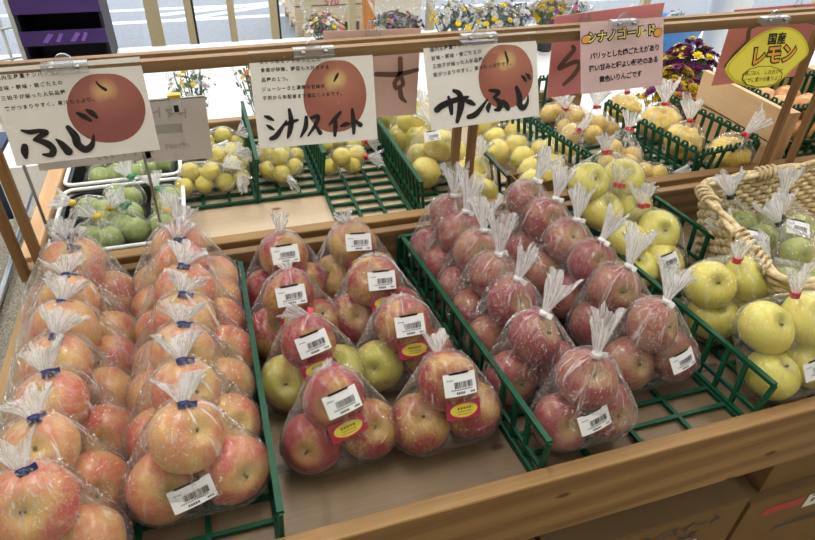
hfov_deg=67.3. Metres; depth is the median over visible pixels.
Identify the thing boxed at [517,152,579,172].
pack
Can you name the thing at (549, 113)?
bag
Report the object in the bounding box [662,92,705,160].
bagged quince
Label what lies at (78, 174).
fruit tray
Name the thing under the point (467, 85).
sign
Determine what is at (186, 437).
bag
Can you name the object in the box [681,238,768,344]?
bag
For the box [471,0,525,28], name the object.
bouquet
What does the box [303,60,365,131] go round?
picture
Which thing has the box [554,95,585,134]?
bag
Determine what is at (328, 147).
bag
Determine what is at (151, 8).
window
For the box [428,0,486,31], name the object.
bouquet
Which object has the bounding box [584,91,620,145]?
bag
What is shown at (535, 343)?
bag
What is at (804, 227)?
bag
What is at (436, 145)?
bag
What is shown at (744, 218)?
bag
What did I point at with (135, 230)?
bag
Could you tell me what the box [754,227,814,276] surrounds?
bag
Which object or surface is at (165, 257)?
bag
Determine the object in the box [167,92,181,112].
clip
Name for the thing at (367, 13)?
trim
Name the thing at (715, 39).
bucket
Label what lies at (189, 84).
bouquet
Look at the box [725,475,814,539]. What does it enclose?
carton
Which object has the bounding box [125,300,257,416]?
bag
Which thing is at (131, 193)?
bag
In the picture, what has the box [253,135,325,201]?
basket
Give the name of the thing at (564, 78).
sheet
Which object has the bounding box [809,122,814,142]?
onion
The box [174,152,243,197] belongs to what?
bag
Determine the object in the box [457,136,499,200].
bag
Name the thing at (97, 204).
bag
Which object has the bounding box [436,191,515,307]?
bag
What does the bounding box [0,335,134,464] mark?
bag
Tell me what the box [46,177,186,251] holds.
fruit tray
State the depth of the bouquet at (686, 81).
2.06 m
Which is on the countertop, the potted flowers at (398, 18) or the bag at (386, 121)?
the potted flowers at (398, 18)
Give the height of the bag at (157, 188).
0.092 m
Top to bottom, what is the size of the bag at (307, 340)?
0.163 m
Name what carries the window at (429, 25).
in the wall
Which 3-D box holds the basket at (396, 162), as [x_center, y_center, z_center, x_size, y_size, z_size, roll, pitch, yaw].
[0.047,-0.288,1.419,0.212,0.098,0.511,-9,37,-15]
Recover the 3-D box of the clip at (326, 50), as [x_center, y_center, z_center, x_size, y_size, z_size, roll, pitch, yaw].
[-0.136,-0.321,0.888,0.060,0.024,0.018,-9,37,-15]
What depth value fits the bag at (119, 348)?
0.84 m
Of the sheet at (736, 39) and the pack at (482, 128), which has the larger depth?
the pack at (482, 128)
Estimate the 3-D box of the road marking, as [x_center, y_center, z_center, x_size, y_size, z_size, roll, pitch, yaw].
[-1.874,-2.336,5.545,12.000,0.001,0.600,-9,37,-15]
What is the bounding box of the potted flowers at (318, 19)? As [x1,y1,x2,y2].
[298,1,347,39]
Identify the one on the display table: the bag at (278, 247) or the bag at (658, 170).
the bag at (278, 247)
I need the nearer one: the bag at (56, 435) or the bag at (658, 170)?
the bag at (56, 435)
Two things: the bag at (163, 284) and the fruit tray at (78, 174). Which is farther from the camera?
the fruit tray at (78, 174)
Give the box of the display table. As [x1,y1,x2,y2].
[0,6,814,539]
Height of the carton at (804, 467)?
0.233 m
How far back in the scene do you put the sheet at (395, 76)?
1.05 m
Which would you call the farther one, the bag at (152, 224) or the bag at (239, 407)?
the bag at (152, 224)
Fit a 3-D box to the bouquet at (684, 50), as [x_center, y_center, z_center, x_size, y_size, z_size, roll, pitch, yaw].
[1.043,-0.679,2.336,0.254,0.406,0.276,6,36,5]
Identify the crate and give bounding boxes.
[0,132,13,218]
[687,65,814,162]
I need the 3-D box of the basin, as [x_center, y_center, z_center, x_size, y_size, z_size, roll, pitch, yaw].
[1.440,-1.314,3.435,0.410,0.162,0.410,-9,37,-15]
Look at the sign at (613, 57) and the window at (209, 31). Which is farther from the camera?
the window at (209, 31)
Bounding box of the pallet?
[281,0,361,36]
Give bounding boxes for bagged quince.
[606,89,642,126]
[639,77,682,142]
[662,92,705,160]
[704,101,774,168]
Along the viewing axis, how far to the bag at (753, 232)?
1.13 m
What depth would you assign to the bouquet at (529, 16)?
3.24 m
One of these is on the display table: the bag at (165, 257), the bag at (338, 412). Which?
the bag at (338, 412)
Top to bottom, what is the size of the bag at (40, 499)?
0.190 m
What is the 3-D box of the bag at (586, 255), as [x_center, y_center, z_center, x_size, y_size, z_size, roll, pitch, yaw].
[0.310,-0.010,1.020,0.162,0.202,0.097,-9,37,-15]
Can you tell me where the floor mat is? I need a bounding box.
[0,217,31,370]
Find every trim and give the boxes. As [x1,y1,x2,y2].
[190,0,281,43]
[362,0,374,29]
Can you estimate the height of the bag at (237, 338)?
0.185 m
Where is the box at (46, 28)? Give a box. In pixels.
[7,0,118,59]
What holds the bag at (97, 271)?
in the basket at (274, 495)
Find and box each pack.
[477,118,522,137]
[483,118,534,145]
[484,132,534,164]
[509,133,561,170]
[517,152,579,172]
[517,160,581,182]
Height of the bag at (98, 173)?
0.088 m
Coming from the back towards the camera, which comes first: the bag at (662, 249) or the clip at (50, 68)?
the bag at (662, 249)
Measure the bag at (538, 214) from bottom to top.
0.207 m
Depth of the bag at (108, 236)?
1.09 m
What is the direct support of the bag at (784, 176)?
in the straw basket at (710, 195)
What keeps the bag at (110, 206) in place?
in the fruit tray at (146, 188)
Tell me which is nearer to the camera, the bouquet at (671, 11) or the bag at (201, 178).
the bag at (201, 178)
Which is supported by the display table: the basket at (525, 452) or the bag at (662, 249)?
the basket at (525, 452)
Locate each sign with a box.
[0,57,159,165]
[248,50,377,148]
[423,31,538,130]
[580,17,663,93]
[725,27,808,87]
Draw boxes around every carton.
[534,478,749,539]
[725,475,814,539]
[744,454,814,491]
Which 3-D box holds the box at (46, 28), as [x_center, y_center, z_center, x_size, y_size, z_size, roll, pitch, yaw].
[-1.694,-1.302,2.992,0.380,1.300,0.299,-9,37,-15]
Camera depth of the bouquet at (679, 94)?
1.89 m
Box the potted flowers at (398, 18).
[368,0,425,28]
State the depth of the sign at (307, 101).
0.93 m
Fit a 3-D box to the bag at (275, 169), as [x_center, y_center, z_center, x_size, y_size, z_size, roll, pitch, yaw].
[-0.264,-0.214,1.304,0.099,0.070,0.119,-9,37,-15]
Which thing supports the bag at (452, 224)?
in the basket at (525, 452)
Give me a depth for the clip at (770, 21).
1.10 m
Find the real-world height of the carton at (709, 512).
0.230 m
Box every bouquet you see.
[163,69,216,115]
[231,66,254,114]
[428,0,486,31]
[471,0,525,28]
[494,0,538,26]
[525,0,575,51]
[558,0,590,14]
[635,63,700,110]
[660,92,696,123]
[662,36,719,86]
[667,9,684,15]
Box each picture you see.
[67,74,144,142]
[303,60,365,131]
[479,45,532,107]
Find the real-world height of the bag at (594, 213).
0.138 m
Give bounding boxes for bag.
[0,304,135,428]
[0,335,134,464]
[0,382,132,514]
[0,424,133,539]
[8,270,137,392]
[14,253,137,360]
[20,225,133,328]
[21,207,136,311]
[48,186,117,225]
[75,196,127,247]
[83,159,140,171]
[85,162,125,181]
[92,189,145,228]
[102,160,146,208]
[105,184,151,242]
[118,369,270,528]
[120,326,263,468]
[121,159,157,177]
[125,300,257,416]
[129,238,245,350]
[129,267,253,378]
[130,216,243,322]
[132,193,241,292]
[136,169,180,217]
[146,190,179,238]
[154,160,175,173]
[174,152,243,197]
[205,140,252,175]
[209,120,253,148]
[214,153,252,194]
[239,210,328,314]
[244,260,340,360]
[247,144,305,162]
[259,147,303,191]
[261,302,365,413]
[279,358,396,476]
[313,209,397,301]
[322,142,343,152]
[325,145,384,176]
[331,252,423,345]
[343,135,380,151]
[354,292,455,393]
[380,98,428,131]
[388,90,445,153]
[391,327,502,456]
[404,103,465,188]
[408,159,474,267]
[420,170,487,286]
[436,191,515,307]
[445,211,536,336]
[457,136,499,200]
[462,238,558,364]
[482,268,583,406]
[488,141,563,249]
[503,160,577,271]
[522,180,597,298]
[530,300,637,453]
[538,95,577,123]
[542,202,628,321]
[547,116,591,160]
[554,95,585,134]
[565,129,645,202]
[565,220,658,348]
[581,164,653,233]
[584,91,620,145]
[596,109,643,167]
[599,262,700,392]
[607,181,687,291]
[639,161,691,177]
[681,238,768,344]
[702,208,765,240]
[710,166,758,228]
[732,263,814,404]
[746,187,814,256]
[751,193,814,270]
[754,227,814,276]
[756,164,814,241]
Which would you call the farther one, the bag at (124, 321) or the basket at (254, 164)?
the basket at (254, 164)
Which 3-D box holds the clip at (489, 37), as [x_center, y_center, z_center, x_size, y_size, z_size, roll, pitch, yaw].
[0.112,-0.366,0.951,0.060,0.024,0.018,-9,37,-15]
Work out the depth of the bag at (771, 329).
0.89 m
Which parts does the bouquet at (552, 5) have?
pot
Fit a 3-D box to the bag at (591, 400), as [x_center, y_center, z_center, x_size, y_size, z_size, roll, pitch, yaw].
[0.241,0.143,0.805,0.158,0.216,0.102,-9,37,-15]
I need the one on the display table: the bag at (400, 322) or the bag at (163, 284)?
the bag at (400, 322)
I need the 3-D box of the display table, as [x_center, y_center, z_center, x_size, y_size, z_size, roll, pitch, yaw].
[0.172,0.008,1.315,2.240,1.250,1.137,-9,37,-15]
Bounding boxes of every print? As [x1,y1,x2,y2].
[43,32,87,42]
[761,496,805,516]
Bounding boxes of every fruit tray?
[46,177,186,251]
[63,159,181,192]
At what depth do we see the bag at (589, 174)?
1.15 m
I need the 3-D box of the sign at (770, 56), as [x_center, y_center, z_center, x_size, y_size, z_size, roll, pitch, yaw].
[0.674,-0.396,1.145,0.190,0.104,0.028,-10,38,-16]
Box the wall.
[375,0,421,28]
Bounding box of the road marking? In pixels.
[0,0,601,29]
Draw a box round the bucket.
[699,0,753,52]
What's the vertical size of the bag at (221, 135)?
0.102 m
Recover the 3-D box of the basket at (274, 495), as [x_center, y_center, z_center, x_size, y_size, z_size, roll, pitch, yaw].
[-0.374,0.182,0.855,0.335,0.078,0.511,-9,37,-15]
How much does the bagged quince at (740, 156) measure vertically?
0.176 m
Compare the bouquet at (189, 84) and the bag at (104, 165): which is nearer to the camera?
the bag at (104, 165)
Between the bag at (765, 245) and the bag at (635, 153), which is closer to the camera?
the bag at (765, 245)
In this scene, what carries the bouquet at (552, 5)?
on the countertop
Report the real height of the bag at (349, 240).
0.160 m
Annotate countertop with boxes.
[117,24,814,129]
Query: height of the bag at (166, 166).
0.093 m
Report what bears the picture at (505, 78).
attached to the sign at (467, 85)
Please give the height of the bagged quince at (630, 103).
0.141 m
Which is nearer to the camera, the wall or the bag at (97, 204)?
the bag at (97, 204)
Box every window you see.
[0,0,811,54]
[142,0,355,46]
[425,0,814,30]
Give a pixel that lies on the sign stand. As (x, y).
(197, 96)
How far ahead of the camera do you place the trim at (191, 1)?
4.03 m
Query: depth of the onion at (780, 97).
1.50 m
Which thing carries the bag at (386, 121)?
in the basket at (396, 162)
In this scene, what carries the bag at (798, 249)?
in the straw basket at (710, 195)
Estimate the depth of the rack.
2.98 m
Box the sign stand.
[22,95,204,242]
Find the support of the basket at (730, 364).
on the display table
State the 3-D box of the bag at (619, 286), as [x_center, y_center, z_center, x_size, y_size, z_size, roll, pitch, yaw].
[0.337,0.028,0.970,0.166,0.208,0.101,-9,37,-15]
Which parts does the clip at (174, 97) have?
handle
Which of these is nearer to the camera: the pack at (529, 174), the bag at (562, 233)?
the bag at (562, 233)
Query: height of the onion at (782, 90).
0.061 m
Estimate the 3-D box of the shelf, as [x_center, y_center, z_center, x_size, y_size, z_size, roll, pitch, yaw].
[-1.698,-1.175,3.083,0.350,0.012,0.260,-9,37,-15]
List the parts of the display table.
post, post, sign rail, sign rail, post, post, post, post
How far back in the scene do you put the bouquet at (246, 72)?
2.41 m
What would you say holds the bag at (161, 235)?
in the basket at (274, 495)
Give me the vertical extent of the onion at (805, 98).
0.064 m
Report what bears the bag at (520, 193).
in the basket at (525, 452)
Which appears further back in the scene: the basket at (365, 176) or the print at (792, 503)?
the basket at (365, 176)
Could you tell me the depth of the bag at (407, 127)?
1.43 m
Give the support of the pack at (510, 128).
in the basket at (539, 126)
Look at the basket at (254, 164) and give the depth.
1.29 m
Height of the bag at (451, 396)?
0.158 m
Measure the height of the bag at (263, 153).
0.082 m
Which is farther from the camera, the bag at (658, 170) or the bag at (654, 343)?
the bag at (658, 170)
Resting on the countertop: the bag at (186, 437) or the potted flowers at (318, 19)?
the potted flowers at (318, 19)
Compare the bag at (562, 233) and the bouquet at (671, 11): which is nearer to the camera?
the bag at (562, 233)
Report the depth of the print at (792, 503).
1.15 m
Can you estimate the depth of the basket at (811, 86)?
1.50 m
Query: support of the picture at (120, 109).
attached to the sign at (51, 116)
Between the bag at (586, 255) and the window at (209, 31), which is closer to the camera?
the bag at (586, 255)
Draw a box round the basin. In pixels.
[662,12,701,56]
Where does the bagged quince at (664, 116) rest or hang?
in the basket at (649, 147)
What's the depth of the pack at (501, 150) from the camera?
1.43 m
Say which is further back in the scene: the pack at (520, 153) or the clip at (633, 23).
the pack at (520, 153)
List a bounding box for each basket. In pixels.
[29,259,284,539]
[174,101,259,210]
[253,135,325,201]
[324,146,411,219]
[373,117,502,209]
[397,211,777,471]
[484,151,509,197]
[500,74,639,166]
[586,195,813,406]
[603,92,760,174]
[694,159,814,305]
[720,70,814,158]
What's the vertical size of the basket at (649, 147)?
0.098 m
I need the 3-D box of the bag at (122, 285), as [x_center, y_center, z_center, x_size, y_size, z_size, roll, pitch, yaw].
[-0.512,0.006,0.943,0.173,0.188,0.111,-9,37,-15]
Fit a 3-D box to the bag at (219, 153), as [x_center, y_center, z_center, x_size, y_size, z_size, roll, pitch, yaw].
[-0.385,-0.245,1.313,0.100,0.104,0.106,-9,37,-15]
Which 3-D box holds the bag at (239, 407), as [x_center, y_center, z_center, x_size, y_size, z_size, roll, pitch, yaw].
[-0.278,0.172,0.774,0.178,0.178,0.109,-9,37,-15]
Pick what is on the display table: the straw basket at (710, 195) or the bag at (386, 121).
the straw basket at (710, 195)
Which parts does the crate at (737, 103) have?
corner post, corner post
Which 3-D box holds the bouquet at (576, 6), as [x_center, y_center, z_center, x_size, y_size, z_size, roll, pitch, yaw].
[0.971,-1.528,3.576,0.221,0.318,0.223,-9,37,-15]
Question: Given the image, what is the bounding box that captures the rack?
[0,0,27,130]
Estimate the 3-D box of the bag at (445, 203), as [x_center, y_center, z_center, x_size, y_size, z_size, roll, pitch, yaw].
[0.078,-0.096,1.102,0.158,0.205,0.097,-7,37,-12]
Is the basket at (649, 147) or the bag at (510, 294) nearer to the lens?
the bag at (510, 294)
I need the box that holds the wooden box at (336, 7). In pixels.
[285,0,361,20]
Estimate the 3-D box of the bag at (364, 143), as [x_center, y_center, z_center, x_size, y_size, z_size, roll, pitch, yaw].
[-0.116,-0.312,1.448,0.082,0.067,0.141,-9,37,-15]
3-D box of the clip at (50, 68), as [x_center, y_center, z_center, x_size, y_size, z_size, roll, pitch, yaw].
[-0.451,-0.270,0.802,0.056,0.024,0.018,-9,37,-15]
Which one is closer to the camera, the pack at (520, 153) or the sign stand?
the sign stand
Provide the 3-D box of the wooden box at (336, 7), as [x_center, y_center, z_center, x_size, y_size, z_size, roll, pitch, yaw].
[-0.703,-2.319,5.179,0.600,0.225,0.602,-9,37,-15]
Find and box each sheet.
[38,150,152,170]
[145,98,212,162]
[323,28,420,116]
[546,2,664,97]
[711,3,814,85]
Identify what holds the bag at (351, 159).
on the basket at (365, 176)
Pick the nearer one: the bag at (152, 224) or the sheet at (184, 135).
the sheet at (184, 135)
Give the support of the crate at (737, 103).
on the display table
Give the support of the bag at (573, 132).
in the basket at (539, 126)
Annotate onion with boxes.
[755,87,776,97]
[771,95,796,106]
[775,85,800,96]
[788,120,811,144]
[795,93,812,118]
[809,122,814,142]
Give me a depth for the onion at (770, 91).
1.55 m
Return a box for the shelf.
[29,27,105,46]
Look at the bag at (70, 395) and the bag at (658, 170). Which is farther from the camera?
the bag at (658, 170)
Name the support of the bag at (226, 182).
in the basket at (254, 164)
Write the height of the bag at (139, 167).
0.091 m
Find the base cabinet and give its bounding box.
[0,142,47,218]
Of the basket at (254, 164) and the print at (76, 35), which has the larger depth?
the print at (76, 35)
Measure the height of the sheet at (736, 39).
0.150 m
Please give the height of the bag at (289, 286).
0.149 m
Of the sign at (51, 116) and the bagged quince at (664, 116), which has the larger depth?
the bagged quince at (664, 116)
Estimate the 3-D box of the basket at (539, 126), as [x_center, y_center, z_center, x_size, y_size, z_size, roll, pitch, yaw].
[0.394,-0.344,1.503,0.240,0.108,0.472,-14,39,-21]
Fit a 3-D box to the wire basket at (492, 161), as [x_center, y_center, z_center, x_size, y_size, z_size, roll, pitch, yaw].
[0.212,-0.190,1.301,0.068,0.089,0.122,-9,37,-15]
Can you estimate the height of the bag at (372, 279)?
0.150 m
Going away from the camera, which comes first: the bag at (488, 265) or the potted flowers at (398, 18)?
the bag at (488, 265)
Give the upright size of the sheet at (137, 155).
0.112 m
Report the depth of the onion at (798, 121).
1.51 m
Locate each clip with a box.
[41,54,88,70]
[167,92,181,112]
[292,39,334,56]
[468,26,492,40]
[617,12,638,25]
[758,10,790,25]

